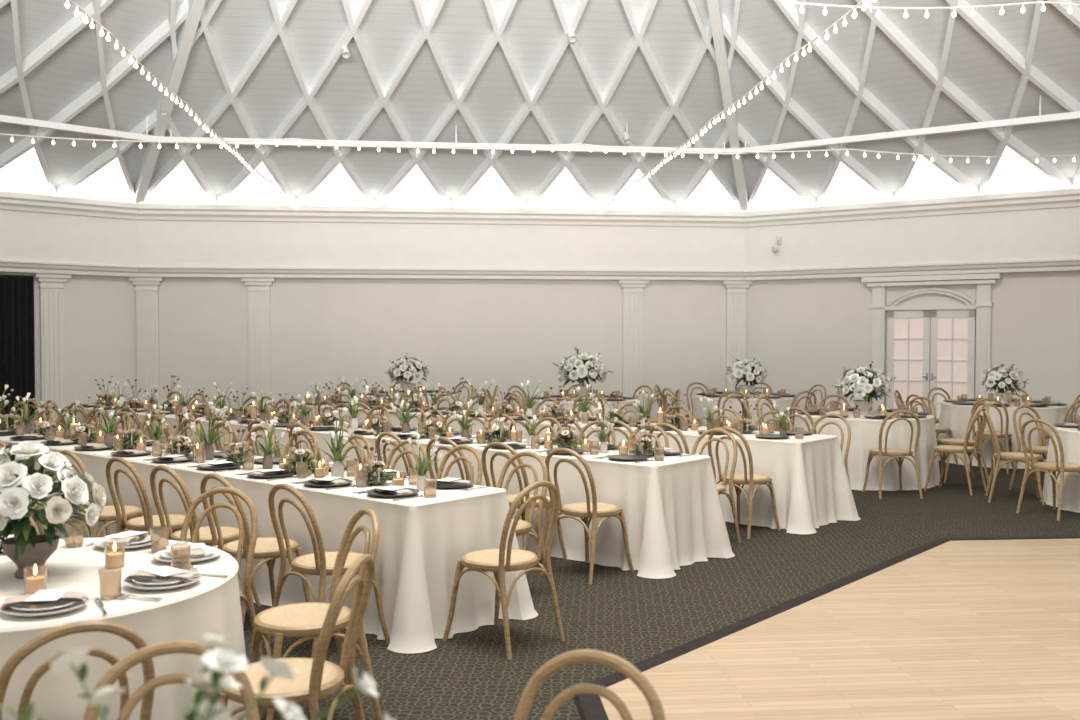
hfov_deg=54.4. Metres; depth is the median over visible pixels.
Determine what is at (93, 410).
dining chair
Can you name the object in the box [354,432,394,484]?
floral arrangement
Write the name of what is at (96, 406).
dining chair
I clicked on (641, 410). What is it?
arrangement
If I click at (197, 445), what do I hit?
votive candle
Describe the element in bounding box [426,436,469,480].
dining chair
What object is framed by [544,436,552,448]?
votive candle
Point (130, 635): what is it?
dining chair
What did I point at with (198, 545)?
menu card
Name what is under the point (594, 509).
dining chair
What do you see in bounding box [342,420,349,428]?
drinking glass
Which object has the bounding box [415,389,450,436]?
floral arrangement
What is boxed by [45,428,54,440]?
drinking glass
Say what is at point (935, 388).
dining chair
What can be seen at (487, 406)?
drinking glass
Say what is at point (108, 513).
dining chair
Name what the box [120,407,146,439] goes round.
dining chair
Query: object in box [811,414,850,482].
dining chair
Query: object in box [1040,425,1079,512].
round banquet table
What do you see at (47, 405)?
dining chair
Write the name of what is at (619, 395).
drinking glass
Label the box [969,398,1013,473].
dining chair
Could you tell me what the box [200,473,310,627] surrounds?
dining chair
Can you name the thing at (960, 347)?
pane
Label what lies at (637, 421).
charger plate
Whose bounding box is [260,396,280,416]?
dining chair
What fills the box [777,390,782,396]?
drinking glass
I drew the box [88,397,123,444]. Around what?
arrangement
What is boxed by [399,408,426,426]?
dining chair
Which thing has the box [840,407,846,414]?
votive candle
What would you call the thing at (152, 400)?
arrangement
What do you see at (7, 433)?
charger plate
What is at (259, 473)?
linen napkin
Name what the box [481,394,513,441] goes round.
floral arrangement
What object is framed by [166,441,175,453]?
votive candle
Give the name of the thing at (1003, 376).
floral centerpiece
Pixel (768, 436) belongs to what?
charger plate
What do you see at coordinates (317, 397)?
arrangement
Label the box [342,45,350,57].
ceiling spotlight
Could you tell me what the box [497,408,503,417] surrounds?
drinking glass
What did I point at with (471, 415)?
charger plate
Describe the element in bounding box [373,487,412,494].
linen napkin
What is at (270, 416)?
drinking glass
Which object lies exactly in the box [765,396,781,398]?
charger plate
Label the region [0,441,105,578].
floral centerpiece
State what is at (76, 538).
drinking glass
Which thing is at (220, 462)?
menu card
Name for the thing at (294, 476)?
table knife
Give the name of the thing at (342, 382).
dining chair
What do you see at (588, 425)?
dining chair
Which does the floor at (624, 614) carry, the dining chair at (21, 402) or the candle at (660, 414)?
the dining chair at (21, 402)
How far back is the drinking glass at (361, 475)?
6.31 m
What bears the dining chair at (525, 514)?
on the floor at (624, 614)
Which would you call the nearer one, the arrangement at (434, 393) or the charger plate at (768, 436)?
the charger plate at (768, 436)
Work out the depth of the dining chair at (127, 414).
10.41 m
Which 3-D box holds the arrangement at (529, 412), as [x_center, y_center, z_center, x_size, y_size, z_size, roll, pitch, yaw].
[-0.104,0.426,11.436,0.302,0.420,0.255,1,2,40]
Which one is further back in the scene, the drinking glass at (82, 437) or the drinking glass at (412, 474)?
the drinking glass at (82, 437)
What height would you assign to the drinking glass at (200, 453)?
0.100 m
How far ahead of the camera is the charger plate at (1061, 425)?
10.33 m
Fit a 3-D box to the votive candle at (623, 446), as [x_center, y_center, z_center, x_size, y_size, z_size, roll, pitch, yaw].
[0.642,0.671,8.074,0.076,0.103,0.075,1,2,41]
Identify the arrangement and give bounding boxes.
[0,385,8,412]
[0,389,30,430]
[11,393,42,433]
[53,400,79,438]
[64,395,107,442]
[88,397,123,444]
[109,382,130,406]
[111,401,151,449]
[142,384,158,402]
[142,404,167,442]
[177,385,193,413]
[183,402,230,459]
[211,382,233,416]
[250,416,284,468]
[251,390,273,419]
[293,391,317,424]
[309,381,324,401]
[312,407,353,478]
[337,385,369,429]
[342,376,363,403]
[383,384,399,400]
[389,390,422,432]
[407,434,442,490]
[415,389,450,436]
[427,383,440,410]
[452,399,478,438]
[468,378,494,413]
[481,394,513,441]
[516,405,546,445]
[520,380,543,416]
[543,385,570,417]
[548,397,580,448]
[575,384,597,421]
[590,408,617,452]
[603,389,628,421]
[626,413,665,456]
[633,390,653,425]
[664,393,689,428]
[699,396,722,429]
[729,397,761,433]
[773,401,793,434]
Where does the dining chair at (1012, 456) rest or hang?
on the floor at (624, 614)
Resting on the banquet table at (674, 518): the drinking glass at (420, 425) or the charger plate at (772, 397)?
the drinking glass at (420, 425)
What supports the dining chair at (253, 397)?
on the floor at (624, 614)
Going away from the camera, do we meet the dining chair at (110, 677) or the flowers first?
the flowers
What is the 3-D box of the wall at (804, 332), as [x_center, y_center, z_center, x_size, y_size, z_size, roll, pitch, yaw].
[7.862,-0.659,15.496,10.300,3.900,0.150,1,2,35]
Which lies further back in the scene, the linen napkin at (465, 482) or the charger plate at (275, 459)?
the charger plate at (275, 459)
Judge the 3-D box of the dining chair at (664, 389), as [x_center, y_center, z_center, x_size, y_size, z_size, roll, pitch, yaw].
[2.047,0.851,15.062,0.545,0.910,0.456,-1,2,-21]
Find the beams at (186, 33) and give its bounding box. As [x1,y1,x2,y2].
[132,0,749,211]
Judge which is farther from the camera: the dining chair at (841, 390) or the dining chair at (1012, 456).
the dining chair at (841, 390)
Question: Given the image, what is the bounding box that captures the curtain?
[0,275,34,423]
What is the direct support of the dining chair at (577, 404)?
on the floor at (624, 614)
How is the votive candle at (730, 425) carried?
on the banquet table at (811, 485)
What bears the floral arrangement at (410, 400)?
on the banquet table at (811, 485)
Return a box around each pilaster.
[33,273,70,423]
[129,277,163,406]
[242,278,275,413]
[617,280,648,414]
[721,280,752,392]
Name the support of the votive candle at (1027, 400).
on the round banquet table at (956, 417)
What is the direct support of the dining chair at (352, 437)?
on the floor at (624, 614)
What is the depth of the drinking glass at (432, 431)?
9.18 m
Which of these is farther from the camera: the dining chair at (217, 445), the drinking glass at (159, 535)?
the dining chair at (217, 445)
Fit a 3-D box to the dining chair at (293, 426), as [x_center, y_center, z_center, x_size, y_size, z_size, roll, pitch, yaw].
[-1.919,0.999,9.316,0.456,0.910,0.546,1,2,44]
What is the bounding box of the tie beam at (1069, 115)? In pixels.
[0,95,1079,154]
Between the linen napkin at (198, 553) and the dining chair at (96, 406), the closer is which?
the linen napkin at (198, 553)
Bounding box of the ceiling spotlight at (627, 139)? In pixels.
[623,124,631,143]
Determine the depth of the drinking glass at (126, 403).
12.72 m
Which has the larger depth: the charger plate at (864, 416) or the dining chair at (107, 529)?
the charger plate at (864, 416)
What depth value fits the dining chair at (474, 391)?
15.08 m
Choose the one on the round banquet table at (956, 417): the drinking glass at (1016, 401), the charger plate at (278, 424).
the drinking glass at (1016, 401)
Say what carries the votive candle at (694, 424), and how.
on the banquet table at (811, 485)
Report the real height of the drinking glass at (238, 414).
0.100 m
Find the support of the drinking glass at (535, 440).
on the banquet table at (674, 518)
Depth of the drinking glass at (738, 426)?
9.58 m
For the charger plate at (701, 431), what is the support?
on the banquet table at (811, 485)
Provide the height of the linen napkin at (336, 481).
0.024 m
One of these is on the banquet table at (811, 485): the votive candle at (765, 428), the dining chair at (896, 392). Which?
the votive candle at (765, 428)
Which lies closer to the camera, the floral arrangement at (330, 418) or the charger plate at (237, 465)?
the charger plate at (237, 465)
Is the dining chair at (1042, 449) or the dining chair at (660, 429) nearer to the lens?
the dining chair at (660, 429)
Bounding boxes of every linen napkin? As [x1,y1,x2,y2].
[0,591,88,608]
[14,435,44,437]
[47,439,72,442]
[81,444,106,448]
[102,531,150,545]
[116,450,145,453]
[124,569,202,582]
[158,456,186,460]
[190,543,206,559]
[198,462,237,467]
[251,470,289,475]
[308,478,346,484]
[311,426,335,427]
[354,429,375,432]
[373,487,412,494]
[397,434,420,436]
[437,479,470,484]
[451,439,469,441]
[508,443,523,446]
[652,449,679,453]
[866,415,887,416]
[1063,423,1076,425]
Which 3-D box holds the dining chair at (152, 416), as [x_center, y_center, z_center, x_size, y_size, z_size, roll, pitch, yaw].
[-3.848,0.984,9.876,0.456,0.910,0.545,1,2,39]
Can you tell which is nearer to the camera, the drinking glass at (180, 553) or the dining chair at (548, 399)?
the drinking glass at (180, 553)
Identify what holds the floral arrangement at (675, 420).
on the banquet table at (811, 485)
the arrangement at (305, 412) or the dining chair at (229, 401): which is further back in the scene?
the dining chair at (229, 401)
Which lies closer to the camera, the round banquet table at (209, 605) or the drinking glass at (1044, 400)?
the round banquet table at (209, 605)
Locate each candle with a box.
[23,565,46,594]
[55,426,63,436]
[70,419,77,439]
[96,431,104,442]
[104,542,124,567]
[112,398,117,405]
[136,439,145,449]
[143,402,148,408]
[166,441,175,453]
[173,397,178,412]
[190,406,196,413]
[192,443,202,456]
[227,410,233,416]
[250,401,256,418]
[279,458,289,469]
[290,414,296,422]
[313,416,319,425]
[314,462,325,477]
[354,464,363,479]
[362,421,369,429]
[392,472,404,485]
[445,428,453,437]
[510,427,516,441]
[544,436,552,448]
[545,428,551,436]
[568,412,574,419]
[572,391,576,397]
[581,439,589,451]
[596,404,602,419]
[619,441,627,453]
[657,407,663,423]
[691,419,698,429]
[725,422,732,432]
[759,424,766,433]
[761,424,769,433]
[765,390,769,395]
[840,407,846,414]
[880,407,886,415]
[1025,397,1030,403]
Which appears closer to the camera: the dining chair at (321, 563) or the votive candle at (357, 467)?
the dining chair at (321, 563)
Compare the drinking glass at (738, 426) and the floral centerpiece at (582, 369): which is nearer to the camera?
the drinking glass at (738, 426)
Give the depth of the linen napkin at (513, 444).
8.49 m
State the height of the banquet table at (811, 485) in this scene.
0.754 m
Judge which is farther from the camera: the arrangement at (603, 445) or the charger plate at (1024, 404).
the charger plate at (1024, 404)
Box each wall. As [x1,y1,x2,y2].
[0,186,136,420]
[144,198,740,418]
[746,183,1079,420]
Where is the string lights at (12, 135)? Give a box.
[0,133,1079,162]
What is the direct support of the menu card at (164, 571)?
on the linen napkin at (189, 576)
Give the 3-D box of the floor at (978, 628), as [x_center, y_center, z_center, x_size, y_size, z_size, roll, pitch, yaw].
[6.082,1.603,3.015,11.863,0.020,11.863,0,1,0]
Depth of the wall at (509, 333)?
17.76 m
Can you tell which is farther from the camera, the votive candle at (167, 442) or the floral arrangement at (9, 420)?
the floral arrangement at (9, 420)
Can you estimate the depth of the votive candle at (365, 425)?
9.93 m
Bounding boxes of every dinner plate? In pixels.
[0,598,88,615]
[94,535,150,548]
[123,574,201,589]
[152,547,221,562]
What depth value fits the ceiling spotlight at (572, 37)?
13.37 m
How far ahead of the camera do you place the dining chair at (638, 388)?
15.68 m
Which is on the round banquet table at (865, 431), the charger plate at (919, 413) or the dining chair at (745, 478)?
the charger plate at (919, 413)
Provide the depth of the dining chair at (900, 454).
10.75 m
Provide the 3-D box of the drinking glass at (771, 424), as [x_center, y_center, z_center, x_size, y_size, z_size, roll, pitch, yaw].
[2.130,0.630,9.705,0.076,0.100,0.076,1,2,41]
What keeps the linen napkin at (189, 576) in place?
on the dinner plate at (147, 584)
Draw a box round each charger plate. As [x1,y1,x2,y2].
[0,431,15,435]
[10,437,44,439]
[40,440,77,444]
[74,445,112,449]
[110,450,151,455]
[151,456,194,462]
[196,464,240,469]
[214,451,231,456]
[246,470,293,477]
[254,457,282,463]
[272,423,300,426]
[303,478,352,486]
[308,427,335,430]
[353,430,380,434]
[366,488,418,496]
[391,427,416,430]
[398,435,424,438]
[436,481,473,487]
[439,439,473,443]
[469,414,492,416]
[493,444,525,448]
[546,449,583,453]
[550,420,577,422]
[599,445,618,449]
[608,454,647,460]
[622,420,650,423]
[645,426,671,429]
[648,450,681,454]
[697,430,729,434]
[755,434,789,438]
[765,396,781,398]
[786,431,812,434]
[864,416,891,418]
[899,414,925,417]
[905,412,929,414]
[952,402,973,404]
[1024,404,1048,406]
[1041,403,1066,405]
[1053,424,1077,427]
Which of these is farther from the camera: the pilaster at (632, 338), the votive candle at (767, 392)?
the pilaster at (632, 338)
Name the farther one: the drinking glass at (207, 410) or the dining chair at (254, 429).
the drinking glass at (207, 410)
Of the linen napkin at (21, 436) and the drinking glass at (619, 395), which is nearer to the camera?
the linen napkin at (21, 436)
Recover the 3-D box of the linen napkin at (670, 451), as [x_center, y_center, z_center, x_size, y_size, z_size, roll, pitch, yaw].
[0.941,0.699,8.054,0.268,0.024,0.116,1,2,41]
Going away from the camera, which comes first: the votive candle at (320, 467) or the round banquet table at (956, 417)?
the votive candle at (320, 467)
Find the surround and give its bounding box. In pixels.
[861,273,1002,409]
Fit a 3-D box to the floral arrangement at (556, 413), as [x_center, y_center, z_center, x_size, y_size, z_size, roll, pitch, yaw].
[0.165,0.462,11.213,0.333,0.359,0.337,0,1,-10]
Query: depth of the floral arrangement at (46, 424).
9.40 m
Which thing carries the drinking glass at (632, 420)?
on the banquet table at (811, 485)
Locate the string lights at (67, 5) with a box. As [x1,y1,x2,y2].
[65,0,296,209]
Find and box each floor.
[0,460,1079,719]
[574,536,1079,719]
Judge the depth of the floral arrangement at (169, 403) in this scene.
12.36 m
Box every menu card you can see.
[25,589,70,600]
[103,531,146,538]
[141,566,187,576]
[163,454,183,456]
[166,543,207,550]
[207,461,230,463]
[258,468,282,471]
[317,477,340,480]
[381,486,407,490]
[437,477,460,481]
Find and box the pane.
[894,317,967,423]
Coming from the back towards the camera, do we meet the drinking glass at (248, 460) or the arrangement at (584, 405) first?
the arrangement at (584, 405)
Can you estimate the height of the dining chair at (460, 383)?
0.910 m
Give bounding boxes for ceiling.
[0,0,1079,202]
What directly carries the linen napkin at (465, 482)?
on the charger plate at (471, 483)
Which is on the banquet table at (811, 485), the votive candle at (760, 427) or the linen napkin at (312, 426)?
the votive candle at (760, 427)
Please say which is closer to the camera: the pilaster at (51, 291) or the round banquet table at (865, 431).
the round banquet table at (865, 431)
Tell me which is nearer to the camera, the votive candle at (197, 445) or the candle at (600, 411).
the votive candle at (197, 445)
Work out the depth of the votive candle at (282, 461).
6.99 m
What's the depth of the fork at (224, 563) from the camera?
4.18 m
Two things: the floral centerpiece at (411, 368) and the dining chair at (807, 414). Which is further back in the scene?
the floral centerpiece at (411, 368)
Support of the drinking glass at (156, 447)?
on the banquet table at (422, 540)
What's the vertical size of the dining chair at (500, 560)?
0.910 m
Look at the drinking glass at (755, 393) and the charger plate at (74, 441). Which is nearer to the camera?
the charger plate at (74, 441)
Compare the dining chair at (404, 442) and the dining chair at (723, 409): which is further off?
the dining chair at (723, 409)
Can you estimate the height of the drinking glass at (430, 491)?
0.100 m
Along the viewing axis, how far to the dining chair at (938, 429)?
13.43 m
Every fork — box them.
[116,595,159,601]
[121,593,162,599]
[190,563,229,567]
[190,564,233,568]
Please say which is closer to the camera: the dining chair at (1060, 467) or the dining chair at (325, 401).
the dining chair at (1060, 467)
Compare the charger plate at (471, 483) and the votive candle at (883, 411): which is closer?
the charger plate at (471, 483)
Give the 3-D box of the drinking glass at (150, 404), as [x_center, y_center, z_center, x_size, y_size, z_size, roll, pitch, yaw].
[-4.567,0.562,12.362,0.076,0.100,0.076,1,2,41]
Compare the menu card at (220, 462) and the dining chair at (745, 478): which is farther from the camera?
the dining chair at (745, 478)
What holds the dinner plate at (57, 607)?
on the round banquet table at (209, 605)
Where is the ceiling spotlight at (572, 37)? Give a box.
[567,29,576,42]
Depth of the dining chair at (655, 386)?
15.85 m
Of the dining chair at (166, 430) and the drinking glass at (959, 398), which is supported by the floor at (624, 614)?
the dining chair at (166, 430)
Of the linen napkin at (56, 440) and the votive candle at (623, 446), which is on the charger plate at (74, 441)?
the linen napkin at (56, 440)
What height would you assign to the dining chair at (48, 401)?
0.910 m
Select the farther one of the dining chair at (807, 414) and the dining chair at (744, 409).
the dining chair at (744, 409)
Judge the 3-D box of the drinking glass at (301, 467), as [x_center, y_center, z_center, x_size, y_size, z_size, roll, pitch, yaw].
[-1.529,0.707,6.738,0.076,0.100,0.076,1,2,41]
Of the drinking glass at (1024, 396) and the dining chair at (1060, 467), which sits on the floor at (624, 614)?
the dining chair at (1060, 467)
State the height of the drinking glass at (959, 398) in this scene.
0.100 m
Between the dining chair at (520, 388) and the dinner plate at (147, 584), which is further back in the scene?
the dining chair at (520, 388)
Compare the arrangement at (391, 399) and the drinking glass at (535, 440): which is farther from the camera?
the arrangement at (391, 399)
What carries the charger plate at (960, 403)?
on the round banquet table at (956, 417)
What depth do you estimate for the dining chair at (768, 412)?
10.60 m
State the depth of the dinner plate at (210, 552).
4.30 m
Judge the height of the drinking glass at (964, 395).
0.100 m
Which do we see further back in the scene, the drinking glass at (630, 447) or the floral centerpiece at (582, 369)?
the floral centerpiece at (582, 369)
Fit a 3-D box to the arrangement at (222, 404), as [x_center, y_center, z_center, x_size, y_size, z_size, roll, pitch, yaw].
[-3.518,0.433,11.629,0.213,0.396,0.221,1,2,40]
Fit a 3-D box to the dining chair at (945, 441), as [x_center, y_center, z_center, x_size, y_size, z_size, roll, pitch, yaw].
[4.805,0.930,11.991,0.545,0.910,0.456,0,1,0]
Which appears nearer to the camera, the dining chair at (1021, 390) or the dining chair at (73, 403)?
the dining chair at (73, 403)
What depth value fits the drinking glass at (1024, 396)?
14.13 m
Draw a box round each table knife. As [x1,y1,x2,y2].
[95,598,106,614]
[200,573,226,577]
[267,476,295,480]
[326,485,355,489]
[393,495,422,500]
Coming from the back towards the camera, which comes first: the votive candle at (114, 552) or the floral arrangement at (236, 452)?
the floral arrangement at (236, 452)
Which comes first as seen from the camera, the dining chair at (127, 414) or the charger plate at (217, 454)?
the charger plate at (217, 454)
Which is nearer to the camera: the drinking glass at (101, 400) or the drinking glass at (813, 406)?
the drinking glass at (813, 406)
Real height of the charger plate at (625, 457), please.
0.021 m
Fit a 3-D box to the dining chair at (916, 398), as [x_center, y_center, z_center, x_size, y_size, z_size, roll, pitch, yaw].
[4.510,0.910,12.780,0.545,0.910,0.456,-1,2,-40]
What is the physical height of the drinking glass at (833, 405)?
0.100 m
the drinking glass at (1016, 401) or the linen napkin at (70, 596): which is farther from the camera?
the drinking glass at (1016, 401)
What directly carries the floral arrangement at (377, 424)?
on the banquet table at (674, 518)
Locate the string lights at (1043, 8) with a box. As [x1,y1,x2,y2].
[788,1,1079,17]
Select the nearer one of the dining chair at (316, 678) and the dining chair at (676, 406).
the dining chair at (316, 678)
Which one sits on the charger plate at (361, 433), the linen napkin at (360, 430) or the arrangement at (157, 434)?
the linen napkin at (360, 430)
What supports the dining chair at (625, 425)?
on the floor at (624, 614)
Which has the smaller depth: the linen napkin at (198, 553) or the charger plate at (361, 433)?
the linen napkin at (198, 553)
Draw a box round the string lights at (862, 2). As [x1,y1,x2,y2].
[600,0,875,212]
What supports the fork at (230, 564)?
on the round banquet table at (209, 605)
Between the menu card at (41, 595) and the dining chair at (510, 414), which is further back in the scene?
the dining chair at (510, 414)
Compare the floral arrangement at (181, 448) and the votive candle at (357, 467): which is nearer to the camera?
the votive candle at (357, 467)
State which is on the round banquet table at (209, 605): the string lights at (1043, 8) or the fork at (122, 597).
the fork at (122, 597)
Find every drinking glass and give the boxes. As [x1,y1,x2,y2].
[16,424,24,435]
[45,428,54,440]
[65,522,83,547]
[78,433,86,445]
[99,567,121,599]
[100,399,105,405]
[113,437,122,450]
[123,401,129,406]
[149,403,155,409]
[150,527,168,552]
[152,443,161,456]
[160,436,165,448]
[170,544,190,569]
[176,406,182,414]
[195,448,205,462]
[204,408,210,417]
[235,411,241,420]
[242,455,253,469]
[266,410,272,419]
[268,413,275,423]
[296,462,307,478]
[303,417,310,426]
[317,460,328,474]
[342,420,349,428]
[346,460,357,476]
[356,470,367,487]
[383,423,390,431]
[408,468,419,484]
[418,422,425,433]
[423,479,436,497]
[428,427,436,438]
[468,426,471,437]
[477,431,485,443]
[486,405,489,413]
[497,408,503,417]
[516,430,522,442]
[530,436,539,448]
[538,411,544,419]
[582,413,588,423]
[589,441,598,454]
[617,392,622,398]
[628,440,635,453]
[629,416,636,426]
[654,446,663,460]
[680,420,687,430]
[712,419,717,427]
[735,423,742,434]
[753,391,758,397]
[766,422,774,433]
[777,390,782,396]
[795,427,803,438]
[811,404,816,410]
[819,406,825,415]
[830,402,836,410]
[853,408,859,417]
[892,409,898,417]
[899,404,905,409]
[911,407,917,413]
[957,396,962,401]
[961,394,966,401]
[1014,398,1020,406]
[1022,394,1027,401]
[1042,398,1048,404]
[1073,415,1079,423]
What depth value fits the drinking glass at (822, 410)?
11.79 m
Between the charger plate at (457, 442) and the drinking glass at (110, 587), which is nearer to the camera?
the drinking glass at (110, 587)
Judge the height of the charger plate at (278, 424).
0.021 m
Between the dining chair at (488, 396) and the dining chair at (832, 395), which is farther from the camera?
the dining chair at (488, 396)
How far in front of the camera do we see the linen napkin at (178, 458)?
7.55 m
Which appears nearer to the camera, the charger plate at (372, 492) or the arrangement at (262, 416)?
the charger plate at (372, 492)
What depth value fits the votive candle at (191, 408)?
11.92 m
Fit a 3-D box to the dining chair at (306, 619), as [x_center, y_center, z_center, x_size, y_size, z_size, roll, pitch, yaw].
[-0.992,1.121,4.582,0.545,0.910,0.456,-1,2,-28]
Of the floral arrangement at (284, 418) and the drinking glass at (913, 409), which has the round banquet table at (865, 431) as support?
the drinking glass at (913, 409)
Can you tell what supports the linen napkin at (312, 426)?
on the charger plate at (321, 429)
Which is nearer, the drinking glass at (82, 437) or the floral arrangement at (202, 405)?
the drinking glass at (82, 437)
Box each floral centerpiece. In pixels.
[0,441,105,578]
[384,353,429,391]
[553,347,612,398]
[725,357,767,395]
[833,361,895,414]
[981,364,1028,403]
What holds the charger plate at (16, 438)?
on the banquet table at (422, 540)
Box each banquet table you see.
[0,427,537,653]
[0,538,246,719]
[65,405,734,578]
[283,403,860,533]
[357,392,458,408]
[532,396,637,419]
[692,393,800,431]
[793,409,941,490]
[937,401,1068,468]
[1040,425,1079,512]
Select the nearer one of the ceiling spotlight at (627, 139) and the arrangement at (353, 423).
the arrangement at (353, 423)
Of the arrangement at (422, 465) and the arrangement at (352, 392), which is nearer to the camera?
the arrangement at (422, 465)
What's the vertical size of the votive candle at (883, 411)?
0.103 m
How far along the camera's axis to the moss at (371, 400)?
13.18 m
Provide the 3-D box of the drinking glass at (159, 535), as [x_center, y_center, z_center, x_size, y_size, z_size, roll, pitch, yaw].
[-1.616,0.765,4.462,0.076,0.100,0.076,-1,2,-30]
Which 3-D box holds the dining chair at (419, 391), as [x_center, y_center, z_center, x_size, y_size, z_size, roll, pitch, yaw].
[-1.806,0.857,14.838,0.456,0.910,0.545,0,2,-12]
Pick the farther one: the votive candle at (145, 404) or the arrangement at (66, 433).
the votive candle at (145, 404)
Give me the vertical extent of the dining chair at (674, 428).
0.910 m
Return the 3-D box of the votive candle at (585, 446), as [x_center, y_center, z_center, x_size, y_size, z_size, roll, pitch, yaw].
[0.355,0.667,8.217,0.076,0.103,0.075,1,2,41]
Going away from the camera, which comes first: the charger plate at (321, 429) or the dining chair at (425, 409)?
the charger plate at (321, 429)
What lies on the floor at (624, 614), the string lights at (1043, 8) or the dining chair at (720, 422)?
the dining chair at (720, 422)
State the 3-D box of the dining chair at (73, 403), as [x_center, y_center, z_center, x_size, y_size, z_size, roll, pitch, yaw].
[-5.092,0.928,12.085,0.456,0.910,0.545,1,2,37]
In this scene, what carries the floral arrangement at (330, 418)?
on the banquet table at (674, 518)
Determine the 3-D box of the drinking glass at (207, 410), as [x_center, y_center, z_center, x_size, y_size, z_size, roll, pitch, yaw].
[-3.661,0.582,11.575,0.076,0.100,0.076,1,2,41]
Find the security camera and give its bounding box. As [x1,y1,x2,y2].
[772,237,781,252]
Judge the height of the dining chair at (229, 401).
0.910 m
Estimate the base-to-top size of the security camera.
0.275 m
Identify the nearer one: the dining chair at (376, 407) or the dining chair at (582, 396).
the dining chair at (376, 407)
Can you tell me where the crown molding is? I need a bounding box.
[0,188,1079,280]
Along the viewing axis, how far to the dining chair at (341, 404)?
11.73 m
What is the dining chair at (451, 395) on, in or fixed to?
on the floor at (624, 614)
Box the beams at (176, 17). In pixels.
[0,0,1079,210]
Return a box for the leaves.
[887,310,975,435]
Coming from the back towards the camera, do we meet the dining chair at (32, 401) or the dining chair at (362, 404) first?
the dining chair at (32, 401)
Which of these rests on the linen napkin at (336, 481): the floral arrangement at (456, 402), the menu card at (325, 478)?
the menu card at (325, 478)
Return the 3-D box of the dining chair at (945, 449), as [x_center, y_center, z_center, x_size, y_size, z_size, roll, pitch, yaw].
[4.456,0.950,11.222,0.545,0.910,0.456,1,2,42]
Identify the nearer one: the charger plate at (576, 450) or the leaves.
the charger plate at (576, 450)
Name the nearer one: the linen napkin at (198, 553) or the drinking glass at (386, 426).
the linen napkin at (198, 553)
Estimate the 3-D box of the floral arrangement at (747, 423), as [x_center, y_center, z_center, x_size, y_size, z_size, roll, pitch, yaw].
[1.905,0.509,9.735,0.304,0.340,0.262,0,1,5]
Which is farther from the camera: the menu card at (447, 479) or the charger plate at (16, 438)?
the charger plate at (16, 438)
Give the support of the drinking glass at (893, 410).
on the round banquet table at (865, 431)
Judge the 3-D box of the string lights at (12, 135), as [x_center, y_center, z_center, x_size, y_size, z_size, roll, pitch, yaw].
[-0.950,-2.401,11.867,22.822,0.143,0.033,0,1,-6]
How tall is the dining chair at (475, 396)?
0.910 m
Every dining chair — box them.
[0,440,50,499]
[0,620,154,719]
[9,401,26,423]
[23,398,44,420]
[29,501,45,533]
[32,462,109,537]
[33,404,52,425]
[37,520,43,533]
[46,400,65,426]
[55,406,74,423]
[60,450,147,537]
[69,402,91,423]
[82,409,104,431]
[83,640,259,719]
[93,405,117,435]
[106,457,185,539]
[112,411,130,433]
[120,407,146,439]
[138,415,163,435]
[145,410,170,440]
[150,465,260,606]
[162,391,181,406]
[172,418,199,444]
[179,413,204,440]
[180,487,262,661]
[187,393,205,408]
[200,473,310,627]
[206,422,232,450]
[211,416,237,450]
[213,395,230,409]
[221,554,373,719]
[241,396,260,413]
[243,425,274,456]
[248,419,281,456]
[250,508,382,719]
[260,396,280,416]
[265,484,389,657]
[272,399,291,414]
[282,430,317,459]
[286,398,309,416]
[289,423,321,460]
[295,401,317,419]
[318,400,340,418]
[331,427,366,463]
[332,403,351,420]
[335,389,350,398]
[336,382,355,398]
[341,435,371,467]
[351,402,373,423]
[365,405,388,421]
[374,390,390,399]
[376,432,412,475]
[382,405,402,421]
[384,439,427,477]
[398,389,428,403]
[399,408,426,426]
[402,391,421,402]
[421,407,448,427]
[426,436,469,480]
[436,393,454,406]
[436,445,481,484]
[442,411,468,433]
[443,481,564,659]
[453,381,472,405]
[462,410,491,427]
[467,395,488,410]
[469,387,484,403]
[482,442,566,559]
[483,414,516,437]
[484,388,494,407]
[490,384,497,404]
[497,451,550,593]
[502,397,522,413]
[504,392,524,413]
[504,413,535,435]
[507,385,527,411]
[514,649,665,719]
[533,417,562,438]
[534,398,559,414]
[540,448,633,583]
[550,416,584,443]
[572,394,604,417]
[572,401,597,417]
[577,420,614,444]
[600,419,635,443]
[617,403,641,419]
[628,424,668,447]
[632,385,652,419]
[645,392,665,420]
[648,389,680,422]
[648,423,689,453]
[654,385,688,416]
[662,388,701,425]
[664,405,691,422]
[686,382,707,414]
[692,428,740,542]
[705,408,739,426]
[708,427,780,538]
[717,391,748,426]
[741,401,753,427]
[752,382,772,392]
[754,411,792,430]
[756,396,778,431]
[774,391,816,430]
[781,407,816,433]
[805,384,826,410]
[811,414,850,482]
[818,394,849,407]
[836,388,842,409]
[862,410,922,498]
[894,390,903,408]
[906,394,958,464]
[906,397,935,420]
[924,408,986,495]
[927,387,950,423]
[937,402,988,483]
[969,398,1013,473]
[984,410,1044,504]
[1004,388,1029,398]
[1009,405,1048,489]
[1016,418,1079,520]
[1038,399,1079,454]
[1070,394,1079,420]
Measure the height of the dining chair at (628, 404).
0.910 m
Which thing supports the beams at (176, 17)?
attached to the ceiling
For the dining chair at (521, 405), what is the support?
on the floor at (624, 614)
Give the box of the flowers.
[0,634,393,719]

